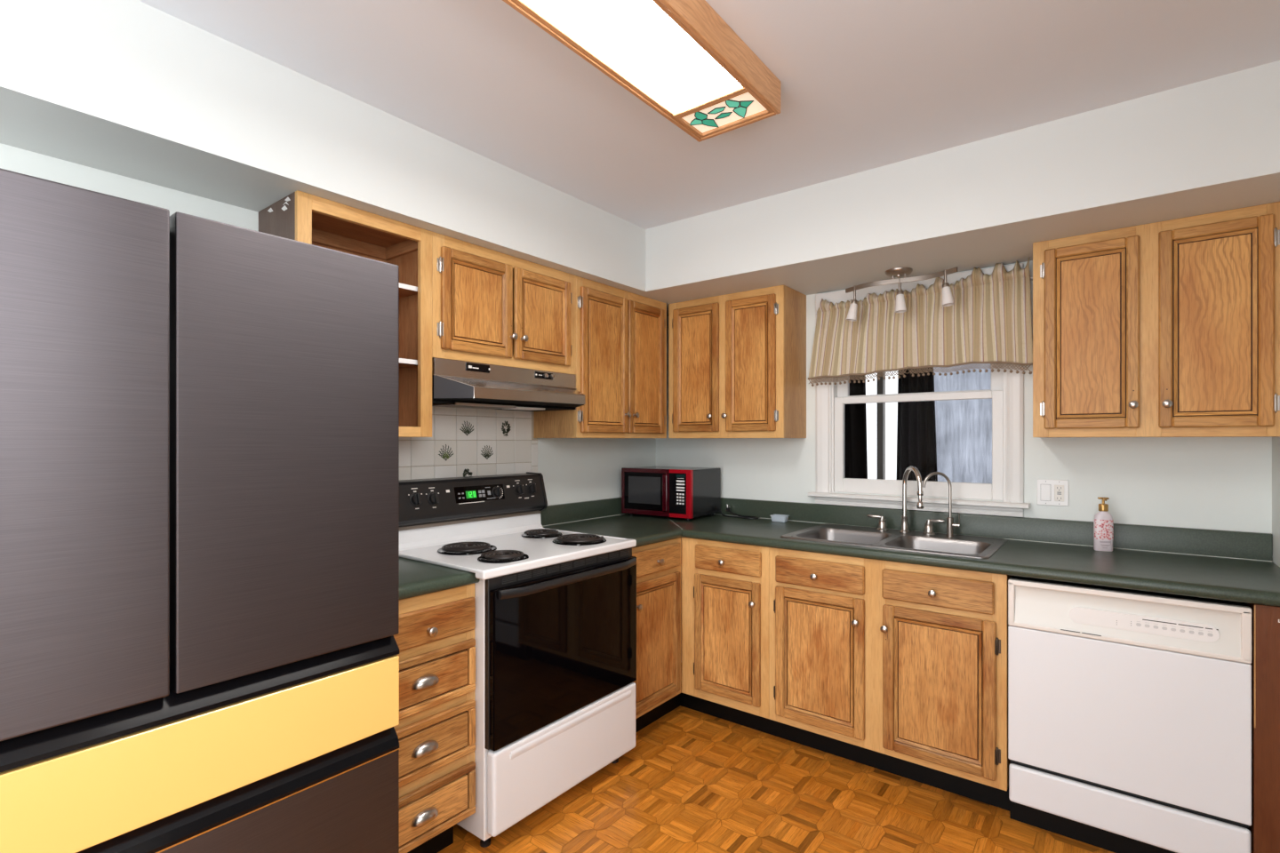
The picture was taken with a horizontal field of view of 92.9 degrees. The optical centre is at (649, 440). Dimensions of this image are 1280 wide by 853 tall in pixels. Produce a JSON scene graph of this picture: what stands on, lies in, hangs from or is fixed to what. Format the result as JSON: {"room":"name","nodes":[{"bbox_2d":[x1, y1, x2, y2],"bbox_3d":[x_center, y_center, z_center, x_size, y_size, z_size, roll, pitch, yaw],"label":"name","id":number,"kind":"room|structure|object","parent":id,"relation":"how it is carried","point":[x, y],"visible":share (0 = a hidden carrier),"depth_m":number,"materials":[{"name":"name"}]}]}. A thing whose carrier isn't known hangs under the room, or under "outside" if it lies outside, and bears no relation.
{"room":"kitchen","nodes":[
{"label":"kitchen","id":0,"kind":"room"},
{"bbox_2d":[0,143,655,505],"bbox_3d":[-1.427,0.143,1.945,0.100,2.445,4.700,0,0,37],"label":"wall","id":1,"kind":"structure","parent":0,"point":[572,470],"depth_m":3.03,"materials":[{"name":"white paint"}]},
{"bbox_2d":[258,190,431,437],"bbox_3d":[-1.045,-0.387,2.117,0.292,0.747,0.461,0,0,37],"label":"upper cabinet","id":2,"kind":"object","parent":1,"relation":"attached to","point":[300,216],"visible":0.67,"depth_m":2.19,"materials":[{"name":"brown wood"}]},
{"bbox_2d":[399,288,417,298],"bbox_3d":[-1.054,-0.549,2.125,0.245,0.015,0.426,0,0,37],"label":"shelf","id":3,"kind":"object","parent":2,"relation":"attached to","point":[404,292],"depth_m":2.23,"materials":[{"name":"brown wood"}]},
{"bbox_2d":[399,362,417,367],"bbox_3d":[-1.054,-0.284,2.125,0.245,0.015,0.426,0,0,37],"label":"shelf","id":4,"kind":"object","parent":2,"relation":"attached to","point":[401,364],"depth_m":2.23,"materials":[{"name":"brown wood"}]},
{"bbox_2d":[399,407,537,480],"bbox_3d":[-0.913,0.131,2.527,0.009,0.590,1.191,0,0,37],"label":"tile backsplash","id":5,"kind":"structure","parent":1,"relation":"attached to","point":[463,443],"depth_m":2.68,"materials":[{"name":"beige tile"}]},
{"bbox_2d":[438,444,453,461],"bbox_3d":[-0.865,0.050,2.584,0.001,0.071,0.076,0,0,37],"label":"print","id":6,"kind":"object","parent":5,"relation":"attached to","point":[445,452],"depth_m":2.58,"materials":[{"name":"green"}]},
{"bbox_2d":[462,468,471,477],"bbox_3d":[-0.799,0.159,2.669,0.001,0.073,0.056,0,0,37],"label":"print","id":7,"kind":"object","parent":5,"relation":"attached to","point":[466,472],"depth_m":2.67,"materials":[{"name":"grey tile"}]},
{"bbox_2d":[460,421,473,435],"bbox_3d":[-0.800,-0.054,2.668,0.001,0.066,0.076,0,0,37],"label":"print","id":8,"kind":"object","parent":5,"relation":"attached to","point":[467,428],"depth_m":2.67,"materials":[{"name":"green"}]},
{"bbox_2d":[480,445,493,459],"bbox_3d":[-0.735,0.053,2.753,0.001,0.065,0.070,0,0,37],"label":"print","id":9,"kind":"object","parent":5,"relation":"attached to","point":[486,451],"depth_m":2.75,"materials":[{"name":"grey"}]},
{"bbox_2d":[501,420,511,436],"bbox_3d":[-0.670,-0.056,2.839,0.001,0.076,0.057,0,0,37],"label":"print","id":10,"kind":"object","parent":5,"relation":"attached to","point":[506,425],"depth_m":2.84,"materials":[{"name":"grey"}]},
{"bbox_2d":[432,232,575,375],"bbox_3d":[-0.659,-0.532,2.582,0.341,0.456,0.745,0,0,37],"label":"upper cabinet","id":11,"kind":"object","parent":1,"relation":"attached to","point":[490,307],"visible":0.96,"depth_m":2.44,"materials":[{"name":"brown wood"}]},
{"bbox_2d":[432,357,585,411],"bbox_3d":[-0.622,-0.218,2.550,0.420,0.168,0.737,0,0,37],"label":"range hood","id":12,"kind":"object","parent":1,"relation":"attached to","point":[455,384],"visible":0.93,"depth_m":2.40,"materials":[{"name":"silver metal"}]},
{"bbox_2d":[504,407,545,410],"bbox_3d":[-0.542,-0.139,2.625,0.100,0.008,0.165,0,0,37],"label":"lamp","id":13,"kind":"object","parent":12,"relation":"attached to","point":[516,408],"depth_m":2.60,"materials":[{"name":"white plastic"}]},
{"bbox_2d":[535,371,554,380],"bbox_3d":[-0.451,-0.282,2.633,0.016,0.028,0.103,0,0,37],"label":"switch plate","id":14,"kind":"object","parent":12,"relation":"attached to","point":[539,375],"depth_m":2.63,"materials":[{"name":"black plastic"}]},
{"bbox_2d":[533,275,666,438],"bbox_3d":[-0.217,-0.387,3.160,0.341,0.747,0.710,0,0,37],"label":"upper cabinet","id":15,"kind":"object","parent":1,"relation":"attached to","point":[621,335],"visible":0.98,"depth_m":3.00,"materials":[{"name":"brown wood"}]},
{"bbox_2d":[0,0,677,316],"bbox_3d":[-1.213,-0.920,1.844,0.363,0.318,4.600,0,0,37],"label":"soffit","id":16,"kind":"structure","parent":0,"point":[133,89],"depth_m":1.72,"materials":[{"name":"paint"}]},
{"bbox_2d":[137,0,1279,229],"bbox_3d":[-0.267,-1.129,1.153,2.905,0.100,4.850,0,0,37],"label":"ceiling","id":17,"kind":"structure","parent":0,"point":[866,84],"depth_m":1.80,"materials":[{"name":"paint"}]},
{"bbox_2d":[502,0,780,142],"bbox_3d":[-0.110,-1.031,1.405,0.292,0.097,1.282,0,0,37],"label":"ceiling light","id":18,"kind":"object","parent":17,"relation":"attached to","point":[681,59],"visible":1,"depth_m":1.58,"materials":[{"name":"brown wood"}]},
{"bbox_2d":[524,0,740,111],"bbox_3d":[-0.110,-0.996,1.405,0.252,0.003,0.926,0,0,37],"label":"diffuser","id":19,"kind":"object","parent":18,"relation":"attached to","point":[644,46],"depth_m":1.54,"materials":[{"name":"white plastic"}]},
{"bbox_2d":[437,705,1114,852],"bbox_3d":[-0.272,1.351,1.088,2.926,0.030,4.774,0,0,37],"label":"floor","id":20,"kind":"structure","parent":0,"point":[692,781],"depth_m":2.21,"materials":[{"name":"brown wood"}]},
{"bbox_2d":[0,168,399,852],"bbox_3d":[-1.219,0.443,1.418,0.750,1.785,0.926,0,0,37],"label":"refrigerator","id":21,"kind":"object","parent":20,"relation":"on","point":[199,417],"visible":1,"depth_m":1.21,"materials":[{"name":"grey metal"}]},
{"bbox_2d":[393,584,475,852],"bbox_3d":[-0.902,0.900,2.003,0.658,0.872,0.370,0,0,37],"label":"base cabinet","id":22,"kind":"object","parent":20,"relation":"on","point":[436,638],"visible":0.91,"depth_m":1.85,"materials":[{"name":"brown wood"}]},
{"bbox_2d":[399,557,479,599],"bbox_3d":[-0.912,0.442,2.005,0.624,0.040,0.378,0,0,37],"label":"countertop","id":23,"kind":"structure","parent":22,"relation":"on","point":[416,578],"depth_m":1.90,"materials":[{"name":"green laminate"}]},
{"bbox_2d":[399,472,636,847],"bbox_3d":[-0.535,0.743,2.397,0.709,1.185,0.772,0,0,37],"label":"range","id":24,"kind":"object","parent":20,"relation":"on","point":[556,610],"visible":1,"depth_m":2.21,"materials":[{"name":"white metal"}]},
{"bbox_2d":[399,528,636,580],"bbox_3d":[-0.542,0.423,2.405,0.647,0.030,0.768,0,0,37],"label":"cooktop","id":25,"kind":"object","parent":24,"relation":"in","point":[508,553],"depth_m":2.28,"materials":[{"name":"white metal"}]},
{"bbox_2d":[484,547,636,751],"bbox_3d":[-0.275,0.715,2.221,0.084,0.552,0.730,0,0,37],"label":"oven","id":26,"kind":"object","parent":24,"relation":"in","point":[560,635],"depth_m":2.14,"materials":[{"name":"black glass"}]},
{"bbox_2d":[632,537,681,719],"bbox_3d":[-0.204,0.837,2.915,0.658,0.747,0.447,0,0,37],"label":"base cabinet","id":27,"kind":"object","parent":20,"relation":"on","point":[659,565],"visible":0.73,"depth_m":2.75,"materials":[{"name":"brown wood"}]},
{"bbox_2d":[635,694,679,732],"bbox_3d":[-0.222,1.275,3.006,0.526,0.122,0.570,0,0,37],"label":"baseboard","id":28,"kind":"structure","parent":27,"relation":"attached to","point":[648,718],"depth_m":2.91,"materials":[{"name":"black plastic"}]},
{"bbox_2d":[681,536,768,719],"bbox_3d":[0.507,0.837,3.007,0.459,0.747,0.658,0,0,37],"label":"base cabinet","id":29,"kind":"object","parent":20,"relation":"on","point":[725,585],"visible":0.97,"depth_m":2.76,"materials":[{"name":"brown wood"}]},
{"bbox_2d":[768,547,1012,791],"bbox_3d":[1.047,0.837,2.595,0.897,0.747,0.658,0,0,37],"label":"base cabinet","id":30,"kind":"object","parent":20,"relation":"on","point":[908,662],"visible":0.98,"depth_m":2.31,"materials":[{"name":"brown wood"}]},
{"bbox_2d":[540,497,1279,607],"bbox_3d":[0.790,0.394,2.538,2.702,0.136,1.062,0,0,37],"label":"countertop","id":31,"kind":"structure","parent":30,"relation":"on","point":[1227,565],"depth_m":2.37,"materials":[{"name":"green laminate"}]},
{"bbox_2d":[621,465,759,520],"bbox_3d":[0.223,0.287,3.358,0.697,0.270,0.355,0,0,34],"label":"microwave","id":32,"kind":"object","parent":31,"relation":"on","point":[687,492],"visible":1,"depth_m":3.30,"materials":[{"name":"black paint"}]},
{"bbox_2d":[780,523,1007,559],"bbox_3d":[1.043,0.506,2.619,0.810,0.179,0.528,0,0,37],"label":"sink","id":33,"kind":"object","parent":31,"relation":"in","point":[964,546],"visible":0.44,"depth_m":2.64,"materials":[{"name":"silver metal"}]},
{"bbox_2d":[867,465,944,535],"bbox_3d":[1.165,0.265,2.776,0.142,0.306,0.311,0,0,-29],"label":"kitchen faucet","id":34,"kind":"object","parent":31,"relation":"on","point":[882,525],"visible":1,"depth_m":2.76,"materials":[{"name":"silver metal"}]},
{"bbox_2d":[922,472,959,536],"bbox_3d":[1.279,0.277,2.671,0.156,0.281,0.042,0,0,14],"label":"filter faucet","id":35,"kind":"object","parent":31,"relation":"on","point":[950,524],"visible":0.98,"depth_m":2.66,"materials":[{"name":"silver metal"}]},
{"bbox_2d":[1093,496,1113,551],"bbox_3d":[1.742,0.320,2.335,0.054,0.204,0.057,0,0,-30],"label":"soap bottle","id":36,"kind":"object","parent":31,"relation":"on","point":[1103,522],"visible":1,"depth_m":2.32,"materials":[{"name":"white plastic"}]},
{"bbox_2d":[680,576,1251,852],"bbox_3d":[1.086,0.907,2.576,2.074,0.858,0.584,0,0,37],"label":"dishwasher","id":37,"kind":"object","parent":20,"relation":"on","point":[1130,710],"depth_m":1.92,"materials":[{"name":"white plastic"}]},
{"bbox_2d":[1245,602,1279,852],"bbox_3d":[1.949,0.900,1.931,0.122,0.871,0.603,0,0,37],"label":"end panel","id":38,"kind":"object","parent":20,"relation":"on","point":[1265,828],"visible":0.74,"depth_m":1.72,"materials":[{"name":"brown wood"}]},
{"bbox_2d":[645,60,1279,302],"bbox_3d":[1.085,-0.920,2.623,2.341,0.318,0.572,0,0,37],"label":"soffit","id":39,"kind":"structure","parent":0,"point":[1212,145],"depth_m":2.19,"materials":[{"name":"paint"}]},
{"bbox_2d":[845,267,957,320],"bbox_3d":[1.117,-0.661,2.726,0.498,0.199,0.116,0,0,37],"label":"track light","id":40,"kind":"object","parent":39,"relation":"attached to","point":[948,300],"visible":1,"depth_m":2.70,"materials":[{"name":"silver metal"}]},
{"bbox_2d":[656,260,1271,534],"bbox_3d":[1.150,0.143,3.008,2.905,2.445,0.120,0,0,37],"label":"wall","id":41,"kind":"structure","parent":0,"point":[1220,484],"depth_m":2.43,"materials":[{"name":"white paint"}]},
{"bbox_2d":[668,284,806,438],"bbox_3d":[0.449,-0.387,3.264,0.688,0.747,0.322,0,0,37],"label":"upper cabinet","id":42,"kind":"object","parent":41,"relation":"attached to","point":[737,361],"visible":1,"depth_m":3.12,"materials":[{"name":"brown wood"}]},
{"bbox_2d":[540,497,1271,560],"bbox_3d":[0.809,0.374,2.563,2.702,0.096,1.000,0,0,37],"label":"backsplash","id":43,"kind":"structure","parent":41,"relation":"attached to","point":[1243,545],"depth_m":2.63,"materials":[{"name":"green laminate"}]},
{"bbox_2d":[808,263,1030,517],"bbox_3d":[1.246,-0.215,2.893,0.966,1.078,0.168,0,0,37],"label":"window","id":44,"kind":"structure","parent":41,"relation":"in","point":[1006,392],"depth_m":2.81,"materials":[{"name":"white paint"}]},
{"bbox_2d":[1036,479,1068,506],"bbox_3d":[1.674,0.216,2.526,0.111,0.108,0.010,0,0,37],"label":"outlet","id":45,"kind":"object","parent":41,"relation":"attached to","point":[1049,492],"visible":1,"depth_m":2.52,"materials":[{"name":"white plastic"}]},
{"bbox_2d":[1040,484,1050,501],"bbox_3d":[1.654,0.216,2.539,0.034,0.067,0.004,0,0,37],"label":"rocker switch","id":46,"kind":"object","parent":45,"relation":"attached to","point":[1045,489],"depth_m":2.54,"materials":[{"name":"white plastic"}]},
{"bbox_2d":[1032,201,1279,437],"bbox_3d":[1.815,-0.387,2.220,0.687,0.747,0.322,0,0,37],"label":"upper cabinet","id":47,"kind":"object","parent":41,"relation":"attached to","point":[1171,328],"visible":1,"depth_m":2.09,"materials":[{"name":"brown wood"}]},
{"bbox_2d":[1272,436,1279,567],"bbox_3d":[0.801,0.143,0.242,0.100,2.445,4.700,0,0,37],"label":"wall","id":48,"kind":"structure","parent":0,"point":[1276,441],"depth_m":2.08,"materials":[{"name":"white paint"}]},
{"bbox_3d":[1.856,1.446,3.853,4.000,0.180,2.080,0,0,37],"label":"floor","id":49,"kind":"structure","parent":0,"visible":0},
{"bbox_2d":[844,375,867,479],"bbox_3d":[1.242,0.246,4.030,0.450,2.221,0.064,0,0,37],"label":"door curtain","id":50,"kind":"object","parent":49,"relation":"on","point":[855,414],"visible":0.08,"depth_m":3.94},
{"bbox_2d":[896,367,937,481],"bbox_3d":[1.644,0.246,3.723,0.300,2.221,0.064,0,0,37],"label":"door curtain","id":51,"kind":"object","parent":49,"relation":"on","point":[916,447],"visible":0.27,"depth_m":3.72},
{"bbox_3d":[1.522,0.196,3.416,4.000,2.320,0.980,0,0,37],"label":"wall","id":52,"kind":"structure","parent":0,"visible":0},
{"bbox_2d":[876,363,991,483],"bbox_3d":[1.666,0.186,3.860,1.490,2.300,0.060,0,0,37],"label":"curtain","id":53,"kind":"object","parent":52,"relation":"in","point":[964,428],"depth_m":3.69,"materials":[{"name":"fabric"}]},
{"bbox_3d":[1.235,-0.668,2.843,0.950,0.038,0.038,0,0,37],"label":"curtain rod","id":54,"kind":"object","parent":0,"visible":0},
{"bbox_2d":[808,288,908,386],"bbox_3d":[1.008,-0.496,2.970,0.486,0.442,0.047,0,0,37],"label":"window valance","id":55,"kind":"object","parent":54,"relation":"hanging from","point":[874,343],"visible":0.96,"depth_m":2.95,"materials":[{"name":"fabric"}]},
{"bbox_2d":[906,257,1032,376],"bbox_3d":[1.396,-0.520,2.672,0.497,0.490,0.051,0,0,38],"label":"window valance","id":56,"kind":"object","parent":54,"relation":"hanging from","point":[988,321],"visible":0.98,"depth_m":2.65,"materials":[{"name":"fabric"}]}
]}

